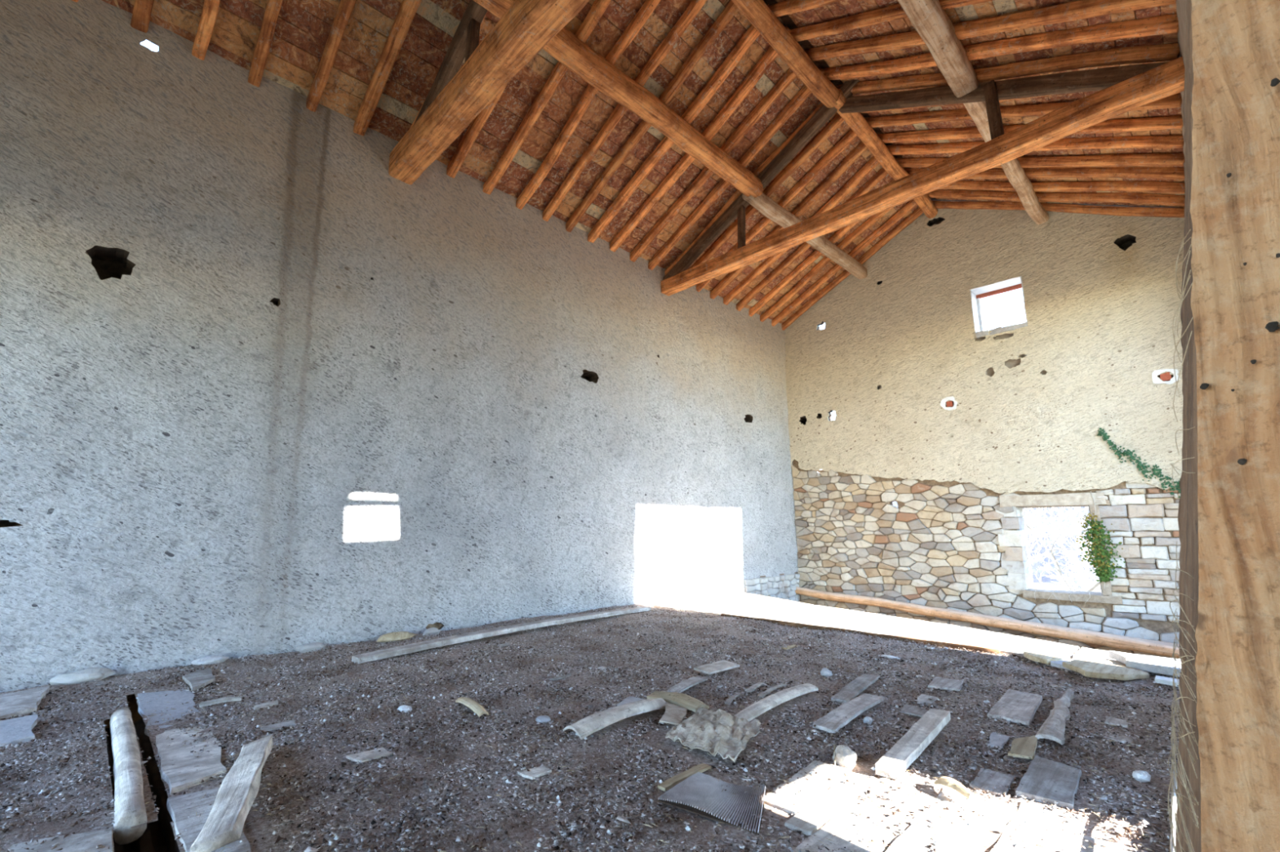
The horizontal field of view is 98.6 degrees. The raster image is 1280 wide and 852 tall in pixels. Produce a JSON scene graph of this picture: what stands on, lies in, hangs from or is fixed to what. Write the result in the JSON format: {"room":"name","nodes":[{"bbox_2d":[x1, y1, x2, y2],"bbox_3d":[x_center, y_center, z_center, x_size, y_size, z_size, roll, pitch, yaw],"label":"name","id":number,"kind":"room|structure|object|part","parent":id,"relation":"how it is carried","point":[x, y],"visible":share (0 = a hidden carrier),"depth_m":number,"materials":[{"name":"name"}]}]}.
{"room":"farm building","nodes":[
{"label":"farm building","id":0,"kind":"room"},
{"bbox_2d":[0,0,800,728],"bbox_3d":[-1.773,0.853,7.597,14.660,8.700,0.559,10,-15,-44],"label":"wall","id":1,"kind":"structure","parent":0,"point":[266,388],"depth_m":5.77,"materials":[{"name":"white paint"}]},
{"bbox_2d":[388,0,589,184],"bbox_3d":[-0.541,-4.508,4.640,0.349,2.074,7.192,10,-15,-44],"label":"roof truss","id":2,"kind":"object","parent":1,"relation":"attached to","point":[456,95],"visible":0.94,"depth_m":5.57,"materials":[{"name":"brown wood"}]},
{"bbox_2d":[472,0,763,198],"bbox_3d":[-1.719,-4.503,5.452,10.211,0.293,0.296,10,-15,-44],"label":"purlin","id":3,"kind":"object","parent":2,"relation":"on","point":[564,46],"visible":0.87,"depth_m":7.01,"materials":[{"name":"brown wood"}]},
{"bbox_2d":[731,0,839,107],"bbox_3d":[-0.755,-5.450,4.604,10.160,0.300,0.289,10,-15,-44],"label":"roof beam","id":4,"kind":"structure","parent":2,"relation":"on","point":[757,12],"depth_m":7.14,"materials":[{"name":"brown wood"}]},
{"bbox_2d":[897,0,978,97],"bbox_3d":[0.417,-4.912,3.365,10.227,0.284,0.309,10,-15,-43],"label":"purlin","id":5,"kind":"object","parent":2,"relation":"on","point":[931,22],"visible":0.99,"depth_m":6.14,"materials":[{"name":"brown wood"}]},
{"bbox_2d":[661,56,1184,296],"bbox_3d":[2.909,-4.022,8.050,0.317,2.338,7.188,10,-15,-44],"label":"roof truss","id":6,"kind":"object","parent":1,"relation":"on","point":[1122,89],"visible":0.94,"depth_m":6.88,"materials":[{"name":"brown wood"}]},
{"bbox_2d":[742,192,867,279],"bbox_3d":[3.378,-3.558,10.558,4.559,0.249,0.255,10,-14,-44],"label":"purlin","id":7,"kind":"object","parent":6,"relation":"on","point":[766,206],"visible":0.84,"depth_m":10.39,"materials":[{"name":"brown wood"}]},
{"bbox_2d":[834,88,937,218],"bbox_3d":[4.461,-4.538,9.665,0.252,0.239,4.608,-10,-14,44],"label":"log","id":8,"kind":"object","parent":6,"relation":"on","point":[856,122],"visible":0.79,"depth_m":9.06,"materials":[{"name":"brown wood"}]},
{"bbox_2d":[963,101,1048,224],"bbox_3d":[5.638,-3.961,8.363,4.608,0.256,0.251,11,-15,-42],"label":"purlin","id":9,"kind":"object","parent":6,"relation":"on","point":[1014,172],"visible":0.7,"depth_m":8.48,"materials":[{"name":"brown wood"}]},
{"bbox_2d":[0,591,1179,851],"bbox_3d":[-0.096,2.098,3.861,12.158,0.410,7.000,10,-15,-44],"label":"floor","id":10,"kind":"structure","parent":0,"point":[159,835],"depth_m":2.99,"materials":[{"name":"grey gravel"}]},
{"bbox_2d":[0,714,38,748],"bbox_3d":[-3.718,1.812,3.245,0.527,0.056,0.231,-10,-14,41],"label":"flat stone","id":11,"kind":"object","parent":10,"relation":"on","point":[15,731],"visible":0.97,"depth_m":3.25,"materials":[{"name":"grey stone"}]},
{"bbox_2d":[0,685,49,720],"bbox_3d":[-4.243,1.893,3.733,0.257,0.069,0.700,9,-14,-39],"label":"flat stone","id":12,"kind":"object","parent":10,"relation":"on","point":[26,702],"visible":0.99,"depth_m":3.75,"materials":[{"name":"grey stone"}]},
{"bbox_2d":[6,829,113,851],"bbox_3d":[-2.126,1.575,1.835,0.552,0.021,1.112,10,-15,-44],"label":"flat stone","id":13,"kind":"object","parent":10,"relation":"on","point":[73,842],"depth_m":2.13,"materials":[{"name":"grey stone"}]},
{"bbox_2d":[49,667,115,685],"bbox_3d":[-4.358,1.961,4.310,0.364,0.110,0.152,10,-15,-44],"label":"wall foot stone","id":14,"kind":"object","parent":10,"relation":"on","point":[89,675],"visible":0.98,"depth_m":4.26,"materials":[{"name":"grey stone"}]},
{"bbox_2d":[109,708,146,844],"bbox_3d":[-2.732,1.773,2.922,0.109,0.129,1.818,10,-14,-43],"label":"log","id":15,"kind":"object","parent":10,"relation":"on","point":[130,811],"visible":0.99,"depth_m":2.58,"materials":[{"name":"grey wood"}]},
{"bbox_2d":[136,689,203,736],"bbox_3d":[-3.246,1.944,3.800,0.313,0.032,1.095,10,-15,-44],"label":"flagstone","id":16,"kind":"object","parent":10,"relation":"on","point":[152,702],"visible":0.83,"depth_m":3.80,"materials":[{"name":"grey stone"}]},
{"bbox_2d":[155,724,226,795],"bbox_3d":[-2.452,1.793,3.024,0.309,0.037,1.129,10,-16,-44],"label":"wooden board","id":17,"kind":"object","parent":10,"relation":"on","point":[179,768],"depth_m":2.90,"materials":[{"name":"grey wood"}]},
{"bbox_2d":[182,667,215,691],"bbox_3d":[-3.484,2.006,4.369,0.196,0.026,0.662,10,-15,-44],"label":"flat stone","id":18,"kind":"object","parent":10,"relation":"on","point":[197,680],"visible":1,"depth_m":4.33,"materials":[{"name":"grey stone"}]},
{"bbox_2d":[191,655,229,665],"bbox_3d":[-3.792,2.071,4.859,0.265,0.079,0.121,10,-15,-44],"label":"wall foot stone","id":19,"kind":"object","parent":10,"relation":"on","point":[206,660],"visible":0.95,"depth_m":4.83,"materials":[{"name":"grey stone"}]},
{"bbox_2d":[199,696,241,707],"bbox_3d":[-2.911,1.910,3.821,0.232,0.028,0.050,8,-13,-37],"label":"stick","id":20,"kind":"object","parent":10,"relation":"on","point":[233,698],"visible":1,"depth_m":3.81,"materials":[{"name":"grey wood"}]},
{"bbox_2d":[190,733,274,851],"bbox_3d":[-1.774,1.590,2.450,0.153,0.131,1.232,5,-12,-28],"label":"board","id":21,"kind":"object","parent":10,"relation":"on","point":[237,793],"visible":1,"depth_m":2.23,"materials":[{"name":"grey wood"}]},
{"bbox_2d":[253,700,278,711],"bbox_3d":[-2.557,1.911,3.767,0.157,0.013,0.103,10,-13,-44],"label":"chip","id":22,"kind":"object","parent":10,"relation":"on","point":[271,704],"visible":1,"depth_m":3.76,"materials":[{"name":"grey stone"}]},
{"bbox_2d":[260,720,295,732],"bbox_3d":[-2.223,1.845,3.386,0.198,0.014,0.094,11,-15,-44],"label":"chip","id":23,"kind":"object","parent":10,"relation":"on","point":[292,722],"visible":0.97,"depth_m":3.38,"materials":[{"name":"grey wood"}]},
{"bbox_2d":[295,642,326,653],"bbox_3d":[-3.240,2.186,5.423,0.266,0.087,0.111,10,-15,-44],"label":"wall foot stone","id":24,"kind":"object","parent":10,"relation":"on","point":[305,648],"visible":0.94,"depth_m":5.38,"materials":[{"name":"grey stone"}]},
{"bbox_2d":[346,747,391,763],"bbox_3d":[-1.438,1.748,2.923,0.190,0.013,0.126,11,-16,-44],"label":"chip","id":25,"kind":"object","parent":10,"relation":"on","point":[362,757],"visible":1,"depth_m":2.91,"materials":[{"name":"grey stone"}]},
{"bbox_2d":[376,631,416,642],"bbox_3d":[-2.630,2.277,5.942,0.430,0.108,0.210,10,-15,-44],"label":"wall foot stone","id":26,"kind":"object","parent":10,"relation":"on","point":[397,636],"visible":0.95,"depth_m":5.87,"materials":[{"name":"beige stone"}]},
{"bbox_2d":[397,705,412,712],"bbox_3d":[-1.575,1.898,3.693,0.080,0.038,0.123,10,-15,-44],"label":"lump","id":27,"kind":"object","parent":10,"relation":"on","point":[405,708],"visible":0.95,"depth_m":3.67,"materials":[{"name":"white stone"}]},
{"bbox_2d":[422,627,439,635],"bbox_3d":[-2.359,2.335,6.228,0.188,0.093,0.124,10,-15,-44],"label":"wall foot stone","id":28,"kind":"object","parent":10,"relation":"on","point":[433,631],"visible":0.91,"depth_m":6.19,"materials":[{"name":"grey stone"}]},
{"bbox_2d":[455,697,488,717],"bbox_3d":[-1.126,1.871,3.693,0.080,0.048,0.403,8,-13,-37],"label":"flake","id":29,"kind":"object","parent":10,"relation":"on","point":[478,709],"visible":1,"depth_m":3.64,"materials":[{"name":"beige wood"}]},
{"bbox_2d":[351,606,651,664],"bbox_3d":[-1.241,2.385,6.551,0.186,0.083,4.166,-9,-14,39],"label":"plank","id":30,"kind":"object","parent":10,"relation":"on","point":[414,647],"visible":1,"depth_m":5.93,"materials":[{"name":"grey wood"}]},
{"bbox_2d":[497,642,511,646],"bbox_3d":[-1.411,2.288,5.760,0.131,0.014,0.094,9,-13,-44],"label":"chip","id":31,"kind":"object","parent":10,"relation":"on","point":[508,643],"visible":0.95,"depth_m":5.75,"materials":[{"name":"grey stone"}]},
{"bbox_2d":[517,766,551,779],"bbox_3d":[-0.521,1.713,2.725,0.122,0.012,0.119,9,-15,-44],"label":"chip","id":32,"kind":"object","parent":10,"relation":"on","point":[534,772],"visible":1,"depth_m":2.71,"materials":[{"name":"grey stone"}]},
{"bbox_2d":[535,715,551,723],"bbox_3d":[-0.606,1.845,3.463,0.087,0.032,0.125,10,-15,-44],"label":"lump","id":33,"kind":"object","parent":10,"relation":"on","point":[541,719],"visible":0.97,"depth_m":3.44,"materials":[{"name":"grey stone"}]},
{"bbox_2d":[548,673,571,680],"bbox_3d":[-0.632,2.032,4.450,0.225,0.013,0.051,10,-16,-44],"label":"chip","id":34,"kind":"object","parent":10,"relation":"on","point":[567,675],"visible":1,"depth_m":4.42,"materials":[{"name":"grey stone"}]},
{"bbox_2d":[0,602,1179,851],"bbox_3d":[-0.046,1.921,3.884,7.045,0.085,6.880,10,-15,-44],"label":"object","id":35,"kind":"object","parent":10,"relation":"on","point":[1143,822],"visible":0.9,"depth_m":3.20,"materials":[{"name":"brown soil"}]},
{"bbox_2d":[563,697,666,739],"bbox_3d":[-0.125,1.803,3.456,0.760,0.080,0.170,10,-15,-44],"label":"plank","id":36,"kind":"object","parent":10,"relation":"on","point":[591,724],"visible":0.99,"depth_m":3.35,"materials":[{"name":"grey wood"}]},
{"bbox_2d":[616,696,644,706],"bbox_3d":[-0.053,1.913,3.798,0.165,0.021,0.212,-6,-12,28],"label":"flake","id":37,"kind":"object","parent":10,"relation":"on","point":[630,699],"visible":0.42,"depth_m":3.84,"materials":[{"name":"grey stone"}]},
{"bbox_2d":[108,607,1178,851],"bbox_3d":[0.309,1.970,4.149,6.138,0.068,6.643,10,-15,-44],"label":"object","id":38,"kind":"object","parent":10,"relation":"on","point":[390,778],"visible":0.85,"depth_m":3.23,"materials":[{"name":"grey stone"}]},
{"bbox_2d":[135,608,1165,847],"bbox_3d":[0.277,1.975,4.154,5.865,0.054,6.374,10,-15,-44],"label":"crumbs","id":39,"kind":"object","parent":10,"relation":"on","point":[687,828],"visible":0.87,"depth_m":3.32,"materials":[{"name":"grey stone"}]},
{"bbox_2d":[659,702,686,725],"bbox_3d":[0.217,1.821,3.480,0.143,0.042,0.398,-2,-11,9],"label":"scrap","id":40,"kind":"object","parent":10,"relation":"on","point":[674,714],"visible":0.98,"depth_m":3.46,"materials":[{"name":"grey wood"}]},
{"bbox_2d":[646,691,709,712],"bbox_3d":[0.261,1.879,3.783,0.170,0.070,0.430,10,-15,-44],"label":"strip","id":41,"kind":"object","parent":10,"relation":"on","point":[690,703],"visible":0.95,"depth_m":3.72,"materials":[{"name":"beige wood"}]},
{"bbox_2d":[667,675,711,693],"bbox_3d":[0.385,1.977,4.229,0.112,0.029,0.487,-8,-13,35],"label":"plank","id":42,"kind":"object","parent":10,"relation":"on","point":[684,685],"visible":0.98,"depth_m":4.18,"materials":[{"name":"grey wood"}]},
{"bbox_2d":[657,771,765,835],"bbox_3d":[0.371,1.657,2.459,0.471,0.040,0.350,-7,-12,32],"label":"panel","id":43,"kind":"object","parent":10,"relation":"on","point":[701,794],"visible":1,"depth_m":2.42,"materials":[{"name":"metal"}]},
{"bbox_2d":[657,763,711,791],"bbox_3d":[0.220,1.703,2.676,0.340,0.020,0.054,10,-15,-44],"label":"batten","id":44,"kind":"object","parent":43,"relation":"on","point":[670,783],"visible":0.91,"depth_m":2.65,"materials":[{"name":"beige wood"}]},
{"bbox_2d":[665,706,760,762],"bbox_3d":[0.432,1.754,3.199,0.469,0.089,0.668,-6,-12,27],"label":"sheet","id":45,"kind":"object","parent":10,"relation":"on","point":[723,733],"visible":1,"depth_m":3.12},
{"bbox_2d":[693,659,739,674],"bbox_3d":[0.645,2.023,4.629,0.204,0.034,0.454,-10,-14,43],"label":"plate","id":46,"kind":"object","parent":10,"relation":"on","point":[721,665],"visible":1,"depth_m":4.59,"materials":[{"name":"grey stone"}]},
{"bbox_2d":[724,693,739,704],"bbox_3d":[0.652,1.912,3.867,0.038,0.021,0.228,-6,-12,29],"label":"sliver","id":47,"kind":"object","parent":10,"relation":"on","point":[731,699],"visible":1,"depth_m":3.82,"materials":[{"name":"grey wood"}]},
{"bbox_2d":[745,682,763,693],"bbox_3d":[0.869,1.968,4.154,0.052,0.017,0.265,-7,-13,33],"label":"sliver","id":48,"kind":"object","parent":10,"relation":"on","point":[752,688],"visible":1,"depth_m":4.11,"materials":[{"name":"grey wood"}]},
{"bbox_2d":[758,684,786,697],"bbox_3d":[0.988,1.952,4.079,0.037,0.026,0.401,-9,-14,40],"label":"sliver","id":49,"kind":"object","parent":10,"relation":"on","point":[766,692],"visible":1,"depth_m":4.03,"materials":[{"name":"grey wood"}]},
{"bbox_2d":[733,683,817,721],"bbox_3d":[0.900,1.848,3.698,0.130,0.067,1.082,-9,-14,41],"label":"plank","id":50,"kind":"object","parent":10,"relation":"on","point":[754,710],"visible":0.88,"depth_m":3.64,"materials":[{"name":"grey wood"}]},
{"bbox_2d":[781,644,797,649],"bbox_3d":[1.513,2.227,5.550,0.219,0.014,0.079,10,-13,-44],"label":"chip","id":51,"kind":"object","parent":10,"relation":"on","point":[791,646],"visible":0.95,"depth_m":5.51,"materials":[{"name":"beige wood"}]},
{"bbox_2d":[820,667,832,677],"bbox_3d":[1.516,2.011,4.479,0.094,0.077,0.092,10,-15,-44],"label":"rock","id":52,"kind":"object","parent":10,"relation":"on","point":[824,672],"visible":0.98,"depth_m":4.45,"materials":[{"name":"grey stone"}]},
{"bbox_2d":[833,744,835,767],"bbox_3d":[1.023,1.711,2.892,0.010,0.056,0.246,-4,-11,18],"label":"twig","id":53,"kind":"object","parent":10,"relation":"on","point":[834,746],"visible":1,"depth_m":2.83,"materials":[{"name":"wood"}]},
{"bbox_2d":[832,744,857,768],"bbox_3d":[1.054,1.705,2.833,0.106,0.106,0.118,3,-11,-17],"label":"rock","id":54,"kind":"object","parent":10,"relation":"on","point":[845,757],"visible":0.96,"depth_m":2.80,"materials":[{"name":"grey stone"}]},
{"bbox_2d":[812,693,885,733],"bbox_3d":[1.377,1.847,3.579,0.144,0.041,0.851,-10,-14,41],"label":"plank piece","id":55,"kind":"object","parent":10,"relation":"on","point":[839,717],"visible":1,"depth_m":3.48,"materials":[{"name":"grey wood"}]},
{"bbox_2d":[831,674,879,703],"bbox_3d":[1.625,1.953,4.121,0.128,0.034,0.808,-8,-13,36],"label":"plank piece","id":56,"kind":"object","parent":10,"relation":"on","point":[850,691],"visible":0.99,"depth_m":4.04,"materials":[{"name":"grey wood"}]},
{"bbox_2d":[863,716,872,724],"bbox_3d":[1.415,1.830,3.420,0.054,0.047,0.061,1,-11,-4],"label":"rock","id":57,"kind":"object","parent":10,"relation":"on","point":[868,720],"visible":0.94,"depth_m":3.40,"materials":[{"name":"grey stone"}]},
{"bbox_2d":[880,654,899,659],"bbox_3d":[2.360,2.178,5.186,0.080,0.025,0.180,10,-15,-44],"label":"lump","id":58,"kind":"object","parent":10,"relation":"on","point":[892,657],"visible":0.98,"depth_m":5.16,"materials":[{"name":"white stone"}]},
{"bbox_2d":[875,708,951,780],"bbox_3d":[1.546,1.747,3.072,0.112,0.049,1.104,-9,-14,40],"label":"plank piece","id":59,"kind":"object","parent":10,"relation":"on","point":[893,764],"visible":1,"depth_m":2.95,"materials":[{"name":"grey wood"}]},
{"bbox_2d":[900,703,928,717],"bbox_3d":[1.810,1.866,3.607,0.188,0.013,0.196,10,-15,-44],"label":"plank piece","id":60,"kind":"object","parent":10,"relation":"on","point":[909,709],"visible":0.79,"depth_m":3.60,"materials":[{"name":"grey wood"}]},
{"bbox_2d":[916,693,937,704],"bbox_3d":[2.007,1.925,3.868,0.111,0.010,0.228,-9,-14,40],"label":"plank piece","id":61,"kind":"object","parent":10,"relation":"on","point":[922,699],"visible":0.99,"depth_m":3.87,"materials":[{"name":"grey wood"}]},
{"bbox_2d":[927,676,964,691],"bbox_3d":[2.348,1.978,4.220,0.208,0.017,0.315,-8,-13,35],"label":"plank piece","id":62,"kind":"object","parent":10,"relation":"on","point":[937,682],"visible":0.99,"depth_m":4.19,"materials":[{"name":"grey wood"}]},
{"bbox_2d":[933,776,974,799],"bbox_3d":[1.411,1.604,2.452,0.100,0.038,0.166,2,-11,-12],"label":"dead leaf","id":63,"kind":"object","parent":10,"relation":"on","point":[948,782],"visible":1,"depth_m":2.44,"materials":[{"name":"beige plant"}]},
{"bbox_2d":[794,586,1179,658],"bbox_3d":[5.828,3.366,9.589,0.225,0.644,7.116,10,-15,-44],"label":"log","id":64,"kind":"object","parent":10,"relation":"on","point":[1151,646],"visible":0.83,"depth_m":9.09,"materials":[{"name":"brown wood"}]},
{"bbox_2d":[968,768,1014,797],"bbox_3d":[1.687,1.702,2.634,0.254,0.013,0.158,10,-15,-44],"label":"board","id":65,"kind":"object","parent":10,"relation":"on","point":[985,781],"visible":0.99,"depth_m":2.62,"materials":[{"name":"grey wood"}]},
{"bbox_2d":[987,732,1008,747],"bbox_3d":[2.021,1.782,3.121,0.244,0.012,0.090,10,-15,-44],"label":"scrap","id":66,"kind":"object","parent":10,"relation":"on","point":[994,737],"visible":1,"depth_m":3.11,"materials":[{"name":"grey stone"}]},
{"bbox_2d":[986,688,1042,725],"bbox_3d":[2.515,1.863,3.670,0.221,0.021,0.744,-9,-14,41],"label":"board","id":67,"kind":"object","parent":10,"relation":"on","point":[1015,706],"visible":1,"depth_m":3.60,"materials":[{"name":"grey wood"}]},
{"bbox_2d":[1008,735,1037,759],"bbox_3d":[2.108,1.750,3.021,0.107,0.024,0.429,-9,-13,38],"label":"scrap","id":68,"kind":"object","parent":10,"relation":"on","point":[1024,747],"visible":0.96,"depth_m":2.97,"materials":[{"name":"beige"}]},
{"bbox_2d":[1022,648,1065,664],"bbox_3d":[3.655,2.093,5.007,0.275,0.054,0.462,-2,-11,12],"label":"flagstone","id":69,"kind":"object","parent":10,"relation":"on","point":[1041,655],"visible":0.95,"depth_m":4.95,"materials":[{"name":"beige stone"}]},
{"bbox_2d":[1015,755,1081,809],"bbox_3d":[1.959,1.685,2.621,0.208,0.024,0.536,-10,-14,41],"label":"board","id":70,"kind":"object","parent":10,"relation":"on","point":[1048,780],"visible":1,"depth_m":2.57,"materials":[{"name":"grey wood"}]},
{"bbox_2d":[1035,688,1074,745],"bbox_3d":[2.695,1.829,3.527,0.127,0.057,1.222,-9,-14,41],"label":"bark slab","id":71,"kind":"object","parent":10,"relation":"on","point":[1053,728],"visible":1,"depth_m":3.31,"materials":[{"name":"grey wood"}]},
{"bbox_2d":[1050,657,1071,671],"bbox_3d":[3.690,2.076,4.830,0.140,0.031,0.436,-8,-13,36],"label":"flagstone","id":72,"kind":"object","parent":10,"relation":"on","point":[1055,664],"visible":0.55,"depth_m":4.77,"materials":[{"name":"grey stone"}]},
{"bbox_2d":[1062,657,1149,680],"bbox_3d":[3.851,2.019,4.569,0.738,0.073,0.465,5,-12,-24],"label":"flagstone","id":73,"kind":"object","parent":10,"relation":"on","point":[1091,667],"visible":0.99,"depth_m":4.48,"materials":[{"name":"grey stone"}]},
{"bbox_2d":[1104,715,1128,728],"bbox_3d":[2.951,1.833,3.409,0.145,0.013,0.114,11,-14,-44],"label":"chip","id":74,"kind":"object","parent":10,"relation":"on","point":[1110,721],"visible":1,"depth_m":3.39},
{"bbox_2d":[1108,733,1133,744],"bbox_3d":[2.747,1.790,3.147,0.099,0.013,0.108,12,-16,-44],"label":"chip","id":75,"kind":"object","parent":10,"relation":"on","point":[1119,739],"visible":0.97,"depth_m":3.13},
{"bbox_2d":[1132,770,1151,782],"bbox_3d":[2.420,1.691,2.655,0.074,0.052,0.068,10,-15,-44],"label":"pebble","id":76,"kind":"object","parent":10,"relation":"on","point":[1142,775],"visible":0.96,"depth_m":2.64,"materials":[{"name":"grey stone"}]},
{"bbox_2d":[1108,650,1181,677],"bbox_3d":[4.331,2.006,4.635,0.523,0.062,0.623,10,-13,-44],"label":"flagstone","id":77,"kind":"object","parent":10,"relation":"on","point":[1151,664],"visible":0.58,"depth_m":4.60,"materials":[{"name":"grey stone"}]},
{"bbox_2d":[1155,675,1178,687],"bbox_3d":[4.119,1.962,4.197,0.136,0.031,0.317,6,-12,-32],"label":"board","id":78,"kind":"object","parent":10,"relation":"on","point":[1162,680],"visible":0.44,"depth_m":4.24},
{"bbox_2d":[1175,0,1279,851],"bbox_3d":[0.758,-0.817,0.571,0.347,4.250,0.872,10,-15,-44],"label":"leaning post","id":79,"kind":"object","parent":10,"relation":"on","point":[1228,513],"visible":0.94,"depth_m":0.48,"materials":[{"name":"brown wood"}]},
{"bbox_2d":[1167,229,1199,851],"bbox_3d":[0.580,0.142,0.595,0.280,0.680,0.105,10,-15,-44],"label":"cobweb","id":80,"kind":"object","parent":79,"relation":"attached to","point":[1173,750],"visible":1,"depth_m":0.55,"materials":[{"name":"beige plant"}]},
{"label":"plank","id":81,"kind":"object","parent":10,"relation":"on","visible":0},
{"bbox_2d":[1170,770,1177,851],"bbox_3d":[1.774,1.437,1.817,0.028,0.063,2.003,-10,-14,42],"label":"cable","id":82,"kind":"object","parent":81,"relation":"on","point":[1175,795],"visible":0.29,"depth_m":2.08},
{"bbox_2d":[71,0,1185,330],"bbox_3d":[0.839,-4.572,6.023,15.400,1.984,7.115,10,-15,-44],"label":"ceiling","id":83,"kind":"structure","parent":0,"point":[551,141],"depth_m":7.31,"materials":[{"name":"brown wood"}]},
{"bbox_2d":[785,200,1184,658],"bbox_3d":[6.228,0.512,10.220,0.579,10.275,7.503,10,-15,-44],"label":"wall","id":84,"kind":"structure","parent":0,"point":[936,420],"depth_m":9.96,"materials":[{"name":"beige paint"}]},
{"bbox_2d":[968,275,1027,338],"bbox_3d":[6.707,-2.153,10.229,0.580,1.026,0.849,10,-15,-44],"label":"window","id":85,"kind":"structure","parent":84,"relation":"in","point":[1012,284],"depth_m":10.33,"materials":[{"name":"white paint"}]},
{"bbox_3d":[6.560,-2.070,10.603,0.061,0.811,0.052,10,-15,-44],"label":"frame","id":86,"kind":"part","parent":85,"relation":"part of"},
{"bbox_3d":[6.369,-1.694,10.211,0.193,0.112,0.206,10,-15,-44],"label":"sill stone","id":87,"kind":"part","parent":85,"relation":"part of","materials":[{"name":"beige stone"}]},
{"bbox_3d":[6.521,-1.723,10.078,0.172,0.126,0.202,10,-15,-44],"label":"sill stone","id":88,"kind":"part","parent":85,"relation":"part of","materials":[{"name":"beige stone"}]},
{"bbox_3d":[6.824,-2.551,10.422,0.062,0.072,0.800,10,-15,-44],"label":"frame","id":89,"kind":"part","parent":85,"relation":"part of","materials":[{"name":"red brick"}]},
{"bbox_3d":[6.657,-1.740,9.934,0.191,0.098,0.212,10,-15,-44],"label":"sill stone","id":90,"kind":"part","parent":85,"relation":"part of","materials":[{"name":"beige stone"}]},
{"bbox_3d":[6.802,-1.776,9.804,0.168,0.099,0.202,10,-15,-44],"label":"sill stone","id":91,"kind":"part","parent":85,"relation":"part of","materials":[{"name":"beige stone"}]},
{"bbox_2d":[995,492,1122,604],"bbox_3d":[6.977,2.004,9.232,0.630,1.712,1.544,10,-15,-44],"label":"window","id":92,"kind":"structure","parent":84,"relation":"in","point":[1017,540],"depth_m":9.30,"materials":[{"name":"stone"}]},
{"bbox_3d":[7.058,2.763,8.972,0.575,0.125,1.267,10,-15,-44],"label":"sill","id":93,"kind":"part","parent":92,"relation":"part of","materials":[{"name":"beige stone"}]},
{"bbox_3d":[7.234,1.934,8.634,0.125,1.390,0.119,10,-15,-44],"label":"jamb post","id":94,"kind":"part","parent":92,"relation":"part of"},
{"bbox_2d":[1075,491,1125,589],"bbox_3d":[7.127,1.767,8.566,0.274,1.502,0.584,10,-15,-44],"label":"ivy","id":95,"kind":"object","parent":84,"relation":"attached to","point":[1104,568],"visible":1,"depth_m":8.56,"materials":[{"name":"green plant"}]},
{"bbox_3d":[7.184,1.780,8.634,0.009,1.502,0.067,10,-15,-44],"label":"stem","id":96,"kind":"part","parent":95,"relation":"part of","materials":[{"name":"plant"}]},
{"bbox_2d":[1097,427,1180,497],"bbox_3d":[7.706,0.581,8.315,0.105,1.267,1.139,10,-15,-44],"label":"creeper","id":97,"kind":"object","parent":84,"relation":"on","point":[1100,433],"visible":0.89,"depth_m":8.38,"materials":[{"name":"green plant"}]},
{"bbox_2d":[1176,0,1186,182],"bbox_3d":[3.404,-0.005,2.693,14.960,8.570,0.120,10,-15,-44],"label":"wall","id":98,"kind":"structure","parent":0,"point":[1181,5],"depth_m":5.07,"materials":[{"name":"beige paint"}]},
{"label":"outside","id":99,"kind":"structure","parent":0,"visible":0},
{"bbox_2d":[892,501,1101,591],"bbox_3d":[33.580,3.741,33.985,72.000,12.884,132.000,10,-15,-44],"label":"hillside","id":100,"kind":"structure","parent":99,"point":[1046,580],"depth_m":23.48,"materials":[{"name":"white"}]},
{"bbox_2d":[1023,506,1090,568],"bbox_3d":[9.014,3.393,13.589,4.703,4.634,4.346,-5,-11,24],"label":"bare tree","id":101,"kind":"object","parent":100,"relation":"on","point":[1033,537],"visible":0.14,"depth_m":13.48,"materials":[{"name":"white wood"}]},
{"bbox_2d":[1023,506,1100,591],"bbox_3d":[9.338,2.425,11.209,5.826,4.888,5.413,-5,-12,26],"label":"bare tree","id":102,"kind":"object","parent":100,"relation":"on","point":[1095,584],"visible":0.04,"depth_m":11.08,"materials":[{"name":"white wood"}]},
{"bbox_2d":[1031,521,1101,592],"bbox_3d":[10.350,3.689,11.872,2.887,3.220,4.373,-3,-11,15],"label":"bare tree","id":103,"kind":"object","parent":100,"relation":"on","point":[1077,562],"visible":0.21,"depth_m":12.41,"materials":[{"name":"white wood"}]}
]}

